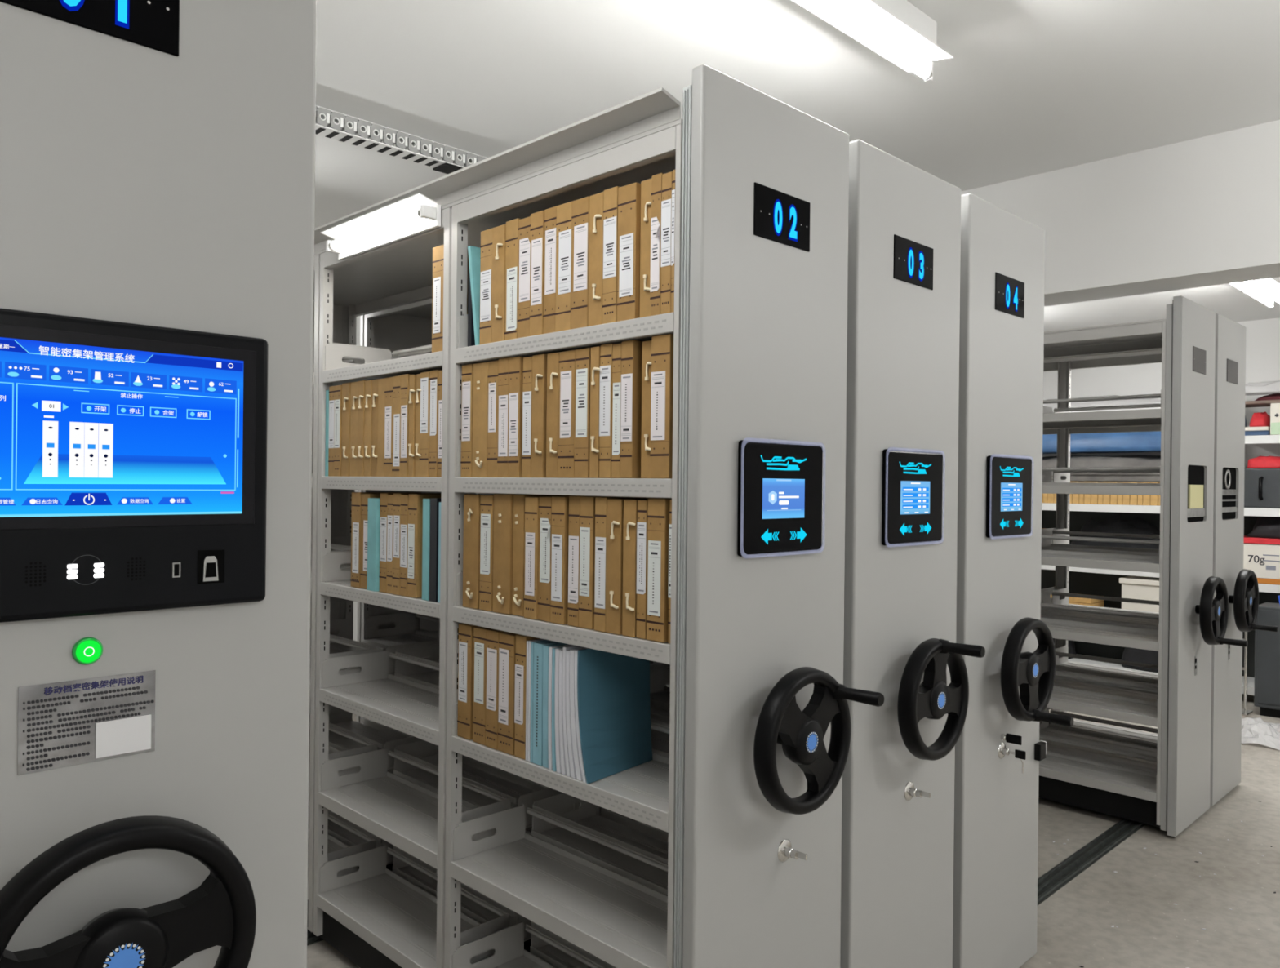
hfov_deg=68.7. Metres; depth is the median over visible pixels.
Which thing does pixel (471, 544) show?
box
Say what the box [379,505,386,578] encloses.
print
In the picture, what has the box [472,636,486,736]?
print
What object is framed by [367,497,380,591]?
folder
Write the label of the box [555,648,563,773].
sheaf
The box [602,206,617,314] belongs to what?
print
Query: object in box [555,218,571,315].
print
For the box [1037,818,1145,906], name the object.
rail
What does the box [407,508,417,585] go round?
print
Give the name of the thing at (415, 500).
box
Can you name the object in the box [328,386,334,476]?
box
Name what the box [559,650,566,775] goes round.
sheaf
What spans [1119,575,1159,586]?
lid
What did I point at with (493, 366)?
box
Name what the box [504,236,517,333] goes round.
print
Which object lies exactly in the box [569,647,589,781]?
sheaf
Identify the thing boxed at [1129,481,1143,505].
kraft box
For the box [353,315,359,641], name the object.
wall
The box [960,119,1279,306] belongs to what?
beam
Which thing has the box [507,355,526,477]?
box
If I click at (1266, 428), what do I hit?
folder
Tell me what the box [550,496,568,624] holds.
box
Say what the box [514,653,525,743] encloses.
print
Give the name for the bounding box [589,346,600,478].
box
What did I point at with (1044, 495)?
kraft box
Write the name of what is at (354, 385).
box
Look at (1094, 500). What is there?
kraft box
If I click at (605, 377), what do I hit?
print
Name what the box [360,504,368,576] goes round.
print
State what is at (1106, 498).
kraft box
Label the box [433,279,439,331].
print
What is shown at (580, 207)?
box
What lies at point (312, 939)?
rail
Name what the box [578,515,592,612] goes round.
print
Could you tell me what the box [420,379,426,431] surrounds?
print
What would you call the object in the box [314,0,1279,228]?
ceiling
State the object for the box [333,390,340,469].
print
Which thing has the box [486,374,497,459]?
print
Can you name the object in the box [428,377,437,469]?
print
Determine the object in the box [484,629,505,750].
box
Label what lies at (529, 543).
print
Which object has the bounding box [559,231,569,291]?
label
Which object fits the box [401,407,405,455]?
print
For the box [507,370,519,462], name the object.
print
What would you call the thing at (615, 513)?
box
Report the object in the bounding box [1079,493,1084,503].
kraft box
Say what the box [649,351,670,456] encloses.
print
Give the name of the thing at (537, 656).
print
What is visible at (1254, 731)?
plastic sheet
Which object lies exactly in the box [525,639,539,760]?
folder
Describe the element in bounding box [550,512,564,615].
print
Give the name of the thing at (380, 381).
box
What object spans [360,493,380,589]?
box
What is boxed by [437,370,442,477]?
box
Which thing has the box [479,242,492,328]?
print
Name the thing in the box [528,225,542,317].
print
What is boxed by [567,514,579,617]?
print
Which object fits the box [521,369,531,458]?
print
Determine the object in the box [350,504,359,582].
print
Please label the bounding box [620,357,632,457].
print
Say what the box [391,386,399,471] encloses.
print
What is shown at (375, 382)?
box
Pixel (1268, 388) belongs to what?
plastic wrap
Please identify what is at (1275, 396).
cloth
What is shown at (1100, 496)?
kraft box
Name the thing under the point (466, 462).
box
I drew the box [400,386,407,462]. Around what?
print
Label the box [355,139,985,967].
rack
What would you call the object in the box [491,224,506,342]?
box
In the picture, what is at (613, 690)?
document folder
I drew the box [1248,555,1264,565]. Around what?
print
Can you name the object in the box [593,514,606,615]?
print
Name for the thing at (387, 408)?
print
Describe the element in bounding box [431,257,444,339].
print
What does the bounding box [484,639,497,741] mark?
print
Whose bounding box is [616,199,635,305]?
print
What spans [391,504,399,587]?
print
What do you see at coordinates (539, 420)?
box
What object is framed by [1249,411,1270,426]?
cloth
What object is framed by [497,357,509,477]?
box
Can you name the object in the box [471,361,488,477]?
box
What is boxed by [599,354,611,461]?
print
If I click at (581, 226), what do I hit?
print
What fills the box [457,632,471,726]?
print
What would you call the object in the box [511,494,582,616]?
box
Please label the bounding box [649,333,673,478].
box
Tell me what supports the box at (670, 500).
on the rack at (432, 862)
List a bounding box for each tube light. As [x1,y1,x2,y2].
[320,192,440,260]
[792,0,953,82]
[1229,277,1279,307]
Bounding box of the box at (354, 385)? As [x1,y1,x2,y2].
[350,381,358,476]
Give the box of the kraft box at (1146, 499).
[1142,481,1151,505]
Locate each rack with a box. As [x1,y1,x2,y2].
[0,0,316,967]
[307,63,884,967]
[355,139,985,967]
[475,193,1073,967]
[1038,295,1248,837]
[1039,313,1278,806]
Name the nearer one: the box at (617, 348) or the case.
the box at (617, 348)
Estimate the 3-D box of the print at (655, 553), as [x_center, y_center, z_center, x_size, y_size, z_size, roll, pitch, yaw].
[0.030,0.202,2.012,0.001,0.149,0.034,1,0,-45]
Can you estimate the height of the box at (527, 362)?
0.302 m
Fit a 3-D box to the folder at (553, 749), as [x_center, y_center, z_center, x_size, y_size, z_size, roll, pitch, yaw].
[-0.129,0.543,2.323,0.224,0.291,0.019,1,0,-45]
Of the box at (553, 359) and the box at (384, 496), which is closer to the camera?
the box at (553, 359)
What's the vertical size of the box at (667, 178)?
0.302 m
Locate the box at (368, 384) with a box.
[364,380,372,476]
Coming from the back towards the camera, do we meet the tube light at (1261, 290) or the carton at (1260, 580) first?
the carton at (1260, 580)
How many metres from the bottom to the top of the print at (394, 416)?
0.143 m
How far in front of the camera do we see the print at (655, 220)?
2.02 m
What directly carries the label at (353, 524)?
attached to the box at (356, 496)
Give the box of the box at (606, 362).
[599,343,614,478]
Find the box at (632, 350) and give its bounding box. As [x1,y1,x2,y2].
[620,339,642,478]
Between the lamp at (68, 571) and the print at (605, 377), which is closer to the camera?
the lamp at (68, 571)
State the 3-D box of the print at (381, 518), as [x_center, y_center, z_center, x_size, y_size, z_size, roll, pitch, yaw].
[-0.778,0.167,2.834,0.001,0.124,0.034,1,0,-45]
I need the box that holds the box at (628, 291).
[616,182,640,321]
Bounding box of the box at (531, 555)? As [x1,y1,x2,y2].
[523,497,539,620]
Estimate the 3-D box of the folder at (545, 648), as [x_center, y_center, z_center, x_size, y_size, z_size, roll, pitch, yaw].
[-0.151,0.541,2.349,0.220,0.294,0.024,1,0,-45]
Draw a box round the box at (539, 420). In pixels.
[531,354,556,478]
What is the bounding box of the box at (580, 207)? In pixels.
[570,195,589,328]
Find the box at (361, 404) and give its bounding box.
[357,380,365,476]
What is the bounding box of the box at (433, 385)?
[428,369,440,477]
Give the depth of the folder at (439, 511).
2.61 m
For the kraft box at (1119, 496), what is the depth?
7.51 m
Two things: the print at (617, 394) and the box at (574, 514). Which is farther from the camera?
the box at (574, 514)
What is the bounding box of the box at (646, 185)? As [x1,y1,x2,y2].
[639,177,651,317]
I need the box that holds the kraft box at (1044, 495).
[1042,493,1047,502]
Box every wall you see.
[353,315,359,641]
[1042,317,1279,467]
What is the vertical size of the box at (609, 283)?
0.307 m
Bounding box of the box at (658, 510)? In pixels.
[645,498,671,642]
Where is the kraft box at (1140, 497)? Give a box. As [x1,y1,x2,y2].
[1137,482,1142,505]
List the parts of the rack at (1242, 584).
plate, plate, plate, plate, plate, plate, plate, plate, plate, plate, plate, plate, plate, rail, rail, rail, rail, rail, rail, rail, rail, rail, rail, rail, panel, crank handle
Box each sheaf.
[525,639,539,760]
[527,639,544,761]
[547,644,573,770]
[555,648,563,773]
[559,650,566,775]
[562,645,583,777]
[565,647,584,778]
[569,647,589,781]
[574,650,586,782]
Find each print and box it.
[329,402,333,446]
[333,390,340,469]
[334,400,339,445]
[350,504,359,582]
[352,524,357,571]
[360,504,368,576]
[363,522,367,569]
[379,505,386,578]
[380,518,386,559]
[385,408,391,456]
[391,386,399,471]
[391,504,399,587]
[393,416,398,464]
[394,516,399,556]
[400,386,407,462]
[400,504,407,588]
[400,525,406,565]
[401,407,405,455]
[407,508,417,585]
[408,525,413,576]
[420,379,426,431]
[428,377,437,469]
[430,381,435,433]
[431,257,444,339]
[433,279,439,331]
[438,402,442,456]
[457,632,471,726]
[458,644,466,700]
[462,383,469,438]
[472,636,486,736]
[475,644,482,701]
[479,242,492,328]
[480,271,489,319]
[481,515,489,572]
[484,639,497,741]
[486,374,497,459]
[488,384,494,430]
[488,650,495,708]
[497,641,513,746]
[498,651,506,722]
[499,397,506,453]
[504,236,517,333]
[506,269,515,328]
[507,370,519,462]
[509,395,517,453]
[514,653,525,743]
[515,666,522,722]
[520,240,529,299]
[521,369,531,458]
[523,393,529,453]
[523,511,537,610]
[525,534,533,593]
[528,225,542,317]
[531,240,540,302]
[536,656,537,746]
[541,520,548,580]
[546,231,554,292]
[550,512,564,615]
[551,536,561,599]
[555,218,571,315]
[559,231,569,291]
[560,373,569,435]
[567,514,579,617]
[568,538,577,601]
[573,226,585,288]
[576,371,586,435]
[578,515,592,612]
[580,529,588,594]
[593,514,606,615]
[595,539,603,605]
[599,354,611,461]
[600,368,608,433]
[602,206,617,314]
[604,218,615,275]
[613,385,618,452]
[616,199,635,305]
[620,235,631,294]
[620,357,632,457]
[621,376,631,439]
[637,524,644,591]
[648,542,659,613]
[649,190,661,306]
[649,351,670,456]
[650,219,658,288]
[651,373,663,437]
[661,201,670,263]
[668,527,671,595]
[671,192,674,262]
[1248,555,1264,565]
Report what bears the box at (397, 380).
on the rack at (432, 862)
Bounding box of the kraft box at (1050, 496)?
[1047,493,1053,503]
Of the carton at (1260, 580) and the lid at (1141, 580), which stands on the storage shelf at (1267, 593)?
the carton at (1260, 580)
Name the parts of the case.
handle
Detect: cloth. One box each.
[1244,431,1270,435]
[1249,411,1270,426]
[1255,393,1279,400]
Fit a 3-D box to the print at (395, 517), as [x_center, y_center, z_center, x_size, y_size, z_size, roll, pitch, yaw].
[-0.723,0.156,2.776,0.001,0.116,0.031,1,0,-45]
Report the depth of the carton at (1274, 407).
6.75 m
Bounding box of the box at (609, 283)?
[602,186,619,324]
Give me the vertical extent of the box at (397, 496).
0.301 m
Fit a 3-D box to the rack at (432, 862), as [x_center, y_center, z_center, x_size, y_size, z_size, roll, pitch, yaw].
[-0.526,0.338,2.905,0.589,2.409,2.722,1,0,-45]
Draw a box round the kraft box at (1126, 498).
[1122,481,1130,505]
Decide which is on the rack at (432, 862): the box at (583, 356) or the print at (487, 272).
the box at (583, 356)
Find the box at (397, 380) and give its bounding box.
[391,375,417,477]
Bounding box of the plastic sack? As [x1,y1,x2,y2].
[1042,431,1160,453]
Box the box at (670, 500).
[667,499,671,643]
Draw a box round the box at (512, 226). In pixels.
[504,217,521,340]
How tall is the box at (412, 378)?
0.297 m
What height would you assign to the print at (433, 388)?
0.146 m
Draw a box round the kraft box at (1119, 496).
[1117,482,1123,504]
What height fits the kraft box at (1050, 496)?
0.185 m
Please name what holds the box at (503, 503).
on the rack at (432, 862)
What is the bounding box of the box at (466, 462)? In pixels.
[460,364,473,477]
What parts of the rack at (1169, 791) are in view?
rail, rail, frame, rail, rail, rail, rail, rail, rail, rail, rail, rail, panel, crank handle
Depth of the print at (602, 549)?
2.13 m
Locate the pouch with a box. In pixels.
[1246,455,1279,468]
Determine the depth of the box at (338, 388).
3.04 m
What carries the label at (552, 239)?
attached to the box at (550, 214)
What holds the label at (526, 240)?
attached to the box at (524, 224)
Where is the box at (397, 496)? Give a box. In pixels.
[391,493,441,595]
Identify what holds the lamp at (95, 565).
on the rack at (157, 157)
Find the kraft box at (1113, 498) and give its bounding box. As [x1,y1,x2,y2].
[1110,481,1123,504]
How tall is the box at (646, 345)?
0.301 m
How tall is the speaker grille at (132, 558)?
0.028 m
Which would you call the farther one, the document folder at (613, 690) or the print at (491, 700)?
the print at (491, 700)
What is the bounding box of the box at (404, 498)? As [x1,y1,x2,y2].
[400,494,408,596]
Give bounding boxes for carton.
[1050,593,1103,604]
[1068,601,1103,607]
[1121,583,1159,612]
[1243,542,1279,579]
[1257,577,1279,585]
[1270,403,1279,435]
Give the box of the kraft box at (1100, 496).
[1097,494,1102,504]
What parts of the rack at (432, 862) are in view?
plate, panel, plate, plate, rail, plate, rail, plate, plate, rail, rail, rail, rail, rail, rail, plate, plate, plate, plate, plate, plate, plate, plate, plate, plate, plate, plate, plate, rail, rail, rail, plate, rail, plate, frame, rail, rail, rail, rail, plate, plate, plate, plate, plate, plate, plate, plate, plate, plate, plate, plate, rail, rail, rail, rail, rail, rail, panel, lock handle, crank handle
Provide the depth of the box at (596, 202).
2.15 m
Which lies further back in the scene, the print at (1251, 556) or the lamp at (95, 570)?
the print at (1251, 556)
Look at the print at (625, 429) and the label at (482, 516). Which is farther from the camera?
the label at (482, 516)
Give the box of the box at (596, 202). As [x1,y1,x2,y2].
[587,191,604,326]
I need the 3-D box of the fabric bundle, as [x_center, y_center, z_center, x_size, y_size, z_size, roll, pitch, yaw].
[3.834,-0.154,7.783,0.400,0.170,1.699,1,0,-45]
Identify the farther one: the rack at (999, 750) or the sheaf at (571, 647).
the rack at (999, 750)
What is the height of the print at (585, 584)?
0.148 m
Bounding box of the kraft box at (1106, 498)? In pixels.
[1102,481,1110,504]
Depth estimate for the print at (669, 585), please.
1.98 m
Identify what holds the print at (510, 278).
attached to the box at (512, 226)
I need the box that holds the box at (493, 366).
[486,360,498,477]
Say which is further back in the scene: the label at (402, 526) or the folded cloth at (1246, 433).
the folded cloth at (1246, 433)
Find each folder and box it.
[324,390,328,476]
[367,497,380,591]
[422,498,430,600]
[429,497,440,602]
[437,502,440,602]
[467,245,480,345]
[467,263,475,346]
[529,640,548,762]
[532,640,560,765]
[542,643,568,768]
[551,647,563,771]
[577,648,652,783]
[1244,426,1270,431]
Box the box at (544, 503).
[537,497,551,622]
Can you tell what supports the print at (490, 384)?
attached to the box at (493, 366)
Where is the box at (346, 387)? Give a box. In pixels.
[341,382,351,476]
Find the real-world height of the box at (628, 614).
0.303 m
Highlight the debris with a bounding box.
[1053,800,1275,967]
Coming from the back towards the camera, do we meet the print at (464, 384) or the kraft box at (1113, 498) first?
the kraft box at (1113, 498)
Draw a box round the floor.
[306,693,1279,967]
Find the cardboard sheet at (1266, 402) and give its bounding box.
[1244,400,1279,407]
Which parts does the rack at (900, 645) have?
plate, panel, rail, plate, plate, plate, panel, lock handle, crank handle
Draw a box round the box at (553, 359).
[546,351,564,478]
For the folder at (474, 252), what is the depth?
2.51 m
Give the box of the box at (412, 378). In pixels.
[408,374,425,477]
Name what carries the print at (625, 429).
attached to the box at (632, 350)
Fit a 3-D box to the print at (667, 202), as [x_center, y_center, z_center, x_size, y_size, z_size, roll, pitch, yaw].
[0.055,-0.536,1.994,0.001,0.130,0.025,1,0,-45]
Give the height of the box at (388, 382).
0.299 m
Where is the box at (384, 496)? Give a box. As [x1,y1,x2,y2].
[379,493,393,592]
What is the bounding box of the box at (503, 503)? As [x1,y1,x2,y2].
[492,493,521,614]
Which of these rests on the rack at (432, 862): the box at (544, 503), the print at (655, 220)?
the box at (544, 503)
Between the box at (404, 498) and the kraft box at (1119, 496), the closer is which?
the box at (404, 498)
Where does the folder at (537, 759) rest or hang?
on the rack at (432, 862)
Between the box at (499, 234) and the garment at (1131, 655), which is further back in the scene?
the garment at (1131, 655)
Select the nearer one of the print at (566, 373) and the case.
the print at (566, 373)
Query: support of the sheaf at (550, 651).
on the rack at (432, 862)
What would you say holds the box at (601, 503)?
on the rack at (432, 862)
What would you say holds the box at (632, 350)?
on the rack at (432, 862)
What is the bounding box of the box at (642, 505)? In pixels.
[635,499,648,639]
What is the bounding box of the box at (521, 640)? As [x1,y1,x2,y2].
[514,634,540,759]
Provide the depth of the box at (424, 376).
2.67 m
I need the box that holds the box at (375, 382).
[371,378,378,476]
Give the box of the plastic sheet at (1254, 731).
[1241,717,1279,750]
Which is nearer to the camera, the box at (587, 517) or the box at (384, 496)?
the box at (587, 517)
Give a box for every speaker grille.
[25,561,45,586]
[127,557,145,580]
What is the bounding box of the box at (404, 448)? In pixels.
[400,373,421,477]
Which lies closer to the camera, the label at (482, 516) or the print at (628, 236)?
the print at (628, 236)
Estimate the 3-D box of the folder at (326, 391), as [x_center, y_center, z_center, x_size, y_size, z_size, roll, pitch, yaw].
[-0.958,-0.167,3.172,0.220,0.285,0.017,1,0,-45]
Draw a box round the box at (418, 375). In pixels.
[415,373,427,477]
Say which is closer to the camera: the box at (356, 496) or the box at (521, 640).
the box at (521, 640)
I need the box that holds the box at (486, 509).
[479,495,493,611]
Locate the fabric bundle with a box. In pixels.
[1042,455,1160,475]
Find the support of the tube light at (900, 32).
attached to the ceiling at (1028, 87)
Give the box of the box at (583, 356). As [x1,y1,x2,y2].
[573,347,591,478]
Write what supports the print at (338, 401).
attached to the box at (338, 388)
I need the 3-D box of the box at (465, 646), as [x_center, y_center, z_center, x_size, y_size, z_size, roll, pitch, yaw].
[-0.396,0.533,2.598,0.221,0.305,0.060,1,0,-45]
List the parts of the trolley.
foot plate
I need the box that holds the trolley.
[1241,631,1253,716]
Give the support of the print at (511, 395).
attached to the box at (516, 363)
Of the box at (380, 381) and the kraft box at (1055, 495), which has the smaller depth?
the box at (380, 381)
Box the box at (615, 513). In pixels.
[605,498,648,635]
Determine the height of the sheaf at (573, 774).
0.294 m
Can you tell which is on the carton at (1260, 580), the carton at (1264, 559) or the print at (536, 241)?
the carton at (1264, 559)
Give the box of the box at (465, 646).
[457,622,479,740]
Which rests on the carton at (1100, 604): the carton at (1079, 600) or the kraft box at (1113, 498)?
the carton at (1079, 600)
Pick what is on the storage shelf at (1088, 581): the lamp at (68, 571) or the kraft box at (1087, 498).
the kraft box at (1087, 498)
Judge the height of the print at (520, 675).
0.137 m
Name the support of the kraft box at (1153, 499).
on the storage shelf at (1088, 581)
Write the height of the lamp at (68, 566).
0.005 m
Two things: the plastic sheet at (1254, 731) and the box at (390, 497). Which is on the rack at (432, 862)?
the box at (390, 497)
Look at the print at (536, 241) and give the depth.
2.31 m
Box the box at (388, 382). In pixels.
[383,377,393,476]
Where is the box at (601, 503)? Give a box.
[593,497,671,632]
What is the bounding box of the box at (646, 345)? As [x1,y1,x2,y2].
[640,340,651,478]
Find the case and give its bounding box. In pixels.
[1244,468,1279,508]
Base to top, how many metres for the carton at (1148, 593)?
0.279 m
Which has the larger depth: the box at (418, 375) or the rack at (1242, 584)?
the rack at (1242, 584)
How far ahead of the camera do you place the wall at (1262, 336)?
7.77 m
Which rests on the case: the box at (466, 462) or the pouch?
the pouch
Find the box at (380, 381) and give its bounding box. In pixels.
[377,378,384,476]
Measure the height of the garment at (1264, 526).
0.176 m
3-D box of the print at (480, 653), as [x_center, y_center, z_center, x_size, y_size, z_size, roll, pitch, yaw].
[-0.425,0.498,2.469,0.001,0.147,0.038,1,0,-45]
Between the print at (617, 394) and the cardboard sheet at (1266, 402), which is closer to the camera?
the print at (617, 394)
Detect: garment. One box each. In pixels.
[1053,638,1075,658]
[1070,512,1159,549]
[1121,647,1158,672]
[1245,516,1279,538]
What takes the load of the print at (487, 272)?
attached to the box at (486, 266)
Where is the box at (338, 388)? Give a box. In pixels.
[333,385,342,476]
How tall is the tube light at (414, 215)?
0.078 m
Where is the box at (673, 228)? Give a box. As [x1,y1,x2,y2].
[671,168,675,312]
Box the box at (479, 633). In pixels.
[472,626,491,746]
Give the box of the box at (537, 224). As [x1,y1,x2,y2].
[528,210,544,336]
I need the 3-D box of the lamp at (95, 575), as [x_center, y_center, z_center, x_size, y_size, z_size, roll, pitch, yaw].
[-0.647,0.109,1.118,0.011,0.005,0.003,1,0,-45]
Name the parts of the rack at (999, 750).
panel, crank handle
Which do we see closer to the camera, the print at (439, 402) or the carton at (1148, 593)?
the print at (439, 402)
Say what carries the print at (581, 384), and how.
attached to the box at (583, 356)
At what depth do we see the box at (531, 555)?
2.31 m
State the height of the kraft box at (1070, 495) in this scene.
0.185 m
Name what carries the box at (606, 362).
on the rack at (432, 862)
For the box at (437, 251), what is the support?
on the rack at (432, 862)
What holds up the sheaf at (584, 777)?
on the rack at (432, 862)
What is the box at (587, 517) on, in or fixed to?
on the rack at (432, 862)
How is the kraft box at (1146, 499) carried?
on the storage shelf at (1088, 581)
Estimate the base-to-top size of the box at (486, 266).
0.302 m
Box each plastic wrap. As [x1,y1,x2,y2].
[1043,395,1160,410]
[1245,380,1279,395]
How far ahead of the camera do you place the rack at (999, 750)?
2.86 m
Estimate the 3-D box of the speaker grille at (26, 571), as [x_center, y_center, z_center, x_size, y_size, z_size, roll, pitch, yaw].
[-0.693,0.103,1.073,0.021,0.028,0.001,1,0,-45]
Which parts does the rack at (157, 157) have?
instruction plate, screen frame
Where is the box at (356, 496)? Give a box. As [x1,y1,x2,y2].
[350,492,421,588]
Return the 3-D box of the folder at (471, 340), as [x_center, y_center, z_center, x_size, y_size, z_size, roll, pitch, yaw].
[-0.392,-0.499,2.613,0.200,0.262,0.016,1,0,-45]
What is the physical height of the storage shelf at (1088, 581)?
2.220 m
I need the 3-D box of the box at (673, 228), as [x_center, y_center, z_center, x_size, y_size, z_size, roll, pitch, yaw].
[0.148,-0.513,2.057,0.221,0.304,0.010,1,0,-45]
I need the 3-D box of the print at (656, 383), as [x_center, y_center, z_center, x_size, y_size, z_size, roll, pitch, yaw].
[0.038,-0.168,2.004,0.001,0.136,0.038,1,0,-45]
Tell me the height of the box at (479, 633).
0.304 m
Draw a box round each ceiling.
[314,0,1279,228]
[1044,283,1279,331]
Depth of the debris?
3.80 m
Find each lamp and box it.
[66,564,77,568]
[66,569,77,573]
[66,574,77,579]
[93,563,104,567]
[93,568,104,573]
[93,573,104,577]
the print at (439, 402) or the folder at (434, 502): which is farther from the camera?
the folder at (434, 502)
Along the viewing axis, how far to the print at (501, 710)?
2.39 m
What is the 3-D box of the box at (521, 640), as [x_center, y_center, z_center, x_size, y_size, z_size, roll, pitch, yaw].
[-0.223,0.534,2.421,0.221,0.307,0.043,1,0,-45]
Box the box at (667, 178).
[660,171,672,314]
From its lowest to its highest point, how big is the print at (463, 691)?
0.148 m
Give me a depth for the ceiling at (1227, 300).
6.84 m
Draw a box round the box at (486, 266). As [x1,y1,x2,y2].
[479,227,493,344]
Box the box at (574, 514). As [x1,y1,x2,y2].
[567,496,588,626]
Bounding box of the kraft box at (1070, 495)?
[1069,481,1072,503]
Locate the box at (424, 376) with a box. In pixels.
[419,371,432,477]
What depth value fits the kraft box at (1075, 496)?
7.76 m
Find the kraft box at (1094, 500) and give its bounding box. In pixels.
[1090,481,1103,504]
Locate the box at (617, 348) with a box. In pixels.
[610,342,622,478]
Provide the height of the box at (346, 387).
0.301 m
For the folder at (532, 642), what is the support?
on the rack at (432, 862)
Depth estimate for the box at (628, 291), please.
2.07 m
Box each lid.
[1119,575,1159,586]
[1243,535,1279,544]
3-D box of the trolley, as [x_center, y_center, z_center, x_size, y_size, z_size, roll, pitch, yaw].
[4.201,1.243,6.550,0.160,0.720,0.130,1,0,-45]
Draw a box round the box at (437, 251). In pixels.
[431,244,468,352]
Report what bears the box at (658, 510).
on the rack at (432, 862)
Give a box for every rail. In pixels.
[306,928,323,946]
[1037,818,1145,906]
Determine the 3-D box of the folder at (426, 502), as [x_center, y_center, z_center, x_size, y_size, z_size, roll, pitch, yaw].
[-0.531,0.187,2.737,0.220,0.288,0.033,1,0,-45]
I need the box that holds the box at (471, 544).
[462,494,493,608]
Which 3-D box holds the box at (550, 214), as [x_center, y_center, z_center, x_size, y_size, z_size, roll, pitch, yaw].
[-0.142,-0.518,2.353,0.221,0.307,0.048,1,0,-45]
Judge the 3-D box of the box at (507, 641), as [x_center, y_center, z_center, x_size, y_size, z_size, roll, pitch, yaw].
[-0.265,0.536,2.464,0.221,0.303,0.065,1,0,-45]
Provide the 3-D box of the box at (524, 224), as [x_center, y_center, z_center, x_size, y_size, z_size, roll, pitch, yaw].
[-0.213,-0.516,2.425,0.221,0.302,0.051,1,0,-45]
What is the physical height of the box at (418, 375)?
0.298 m
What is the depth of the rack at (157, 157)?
1.17 m
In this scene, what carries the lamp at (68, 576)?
on the rack at (157, 157)
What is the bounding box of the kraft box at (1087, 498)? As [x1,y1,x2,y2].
[1084,481,1091,504]
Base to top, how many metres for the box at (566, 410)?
0.302 m
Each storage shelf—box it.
[1040,407,1160,674]
[1241,435,1279,695]
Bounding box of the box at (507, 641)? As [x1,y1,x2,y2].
[497,631,516,755]
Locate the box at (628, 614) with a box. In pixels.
[622,499,646,637]
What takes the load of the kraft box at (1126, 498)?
on the storage shelf at (1088, 581)
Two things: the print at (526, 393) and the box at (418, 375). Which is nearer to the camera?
the print at (526, 393)
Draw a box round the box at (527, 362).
[521,356,548,478]
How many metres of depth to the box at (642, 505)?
2.04 m
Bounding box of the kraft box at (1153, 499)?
[1150,481,1158,505]
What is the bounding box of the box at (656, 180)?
[649,173,663,315]
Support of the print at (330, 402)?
attached to the box at (331, 388)
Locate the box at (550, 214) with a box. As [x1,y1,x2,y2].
[542,205,556,333]
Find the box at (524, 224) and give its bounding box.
[517,216,530,337]
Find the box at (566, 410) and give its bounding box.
[557,350,575,478]
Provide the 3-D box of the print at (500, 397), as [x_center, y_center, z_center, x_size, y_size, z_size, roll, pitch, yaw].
[-0.352,-0.150,2.401,0.001,0.145,0.035,1,0,-45]
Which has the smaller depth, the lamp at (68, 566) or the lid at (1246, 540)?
the lamp at (68, 566)
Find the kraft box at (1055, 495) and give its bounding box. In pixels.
[1053,493,1056,503]
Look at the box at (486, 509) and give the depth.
2.46 m
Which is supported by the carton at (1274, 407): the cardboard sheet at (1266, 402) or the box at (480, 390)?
the cardboard sheet at (1266, 402)
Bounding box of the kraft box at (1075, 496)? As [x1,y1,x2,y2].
[1071,481,1084,503]
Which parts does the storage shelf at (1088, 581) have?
panel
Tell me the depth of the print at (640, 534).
2.04 m
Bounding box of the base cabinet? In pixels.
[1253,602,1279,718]
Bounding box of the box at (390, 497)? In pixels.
[386,494,393,594]
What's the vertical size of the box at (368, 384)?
0.299 m
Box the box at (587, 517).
[578,496,613,629]
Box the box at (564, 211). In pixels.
[555,200,572,332]
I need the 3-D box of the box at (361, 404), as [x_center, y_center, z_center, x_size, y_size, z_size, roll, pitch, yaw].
[-0.799,-0.173,3.005,0.228,0.301,0.042,1,0,-45]
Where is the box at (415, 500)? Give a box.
[407,493,479,598]
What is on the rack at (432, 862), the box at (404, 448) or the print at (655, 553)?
the box at (404, 448)
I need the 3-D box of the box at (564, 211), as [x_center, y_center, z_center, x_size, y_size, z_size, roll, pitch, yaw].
[-0.105,-0.517,2.313,0.221,0.306,0.058,1,0,-45]
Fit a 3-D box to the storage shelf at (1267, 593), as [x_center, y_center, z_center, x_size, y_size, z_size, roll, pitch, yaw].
[5.072,0.442,6.543,0.420,2.340,1.710,1,0,-45]
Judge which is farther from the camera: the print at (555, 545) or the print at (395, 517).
the print at (395, 517)

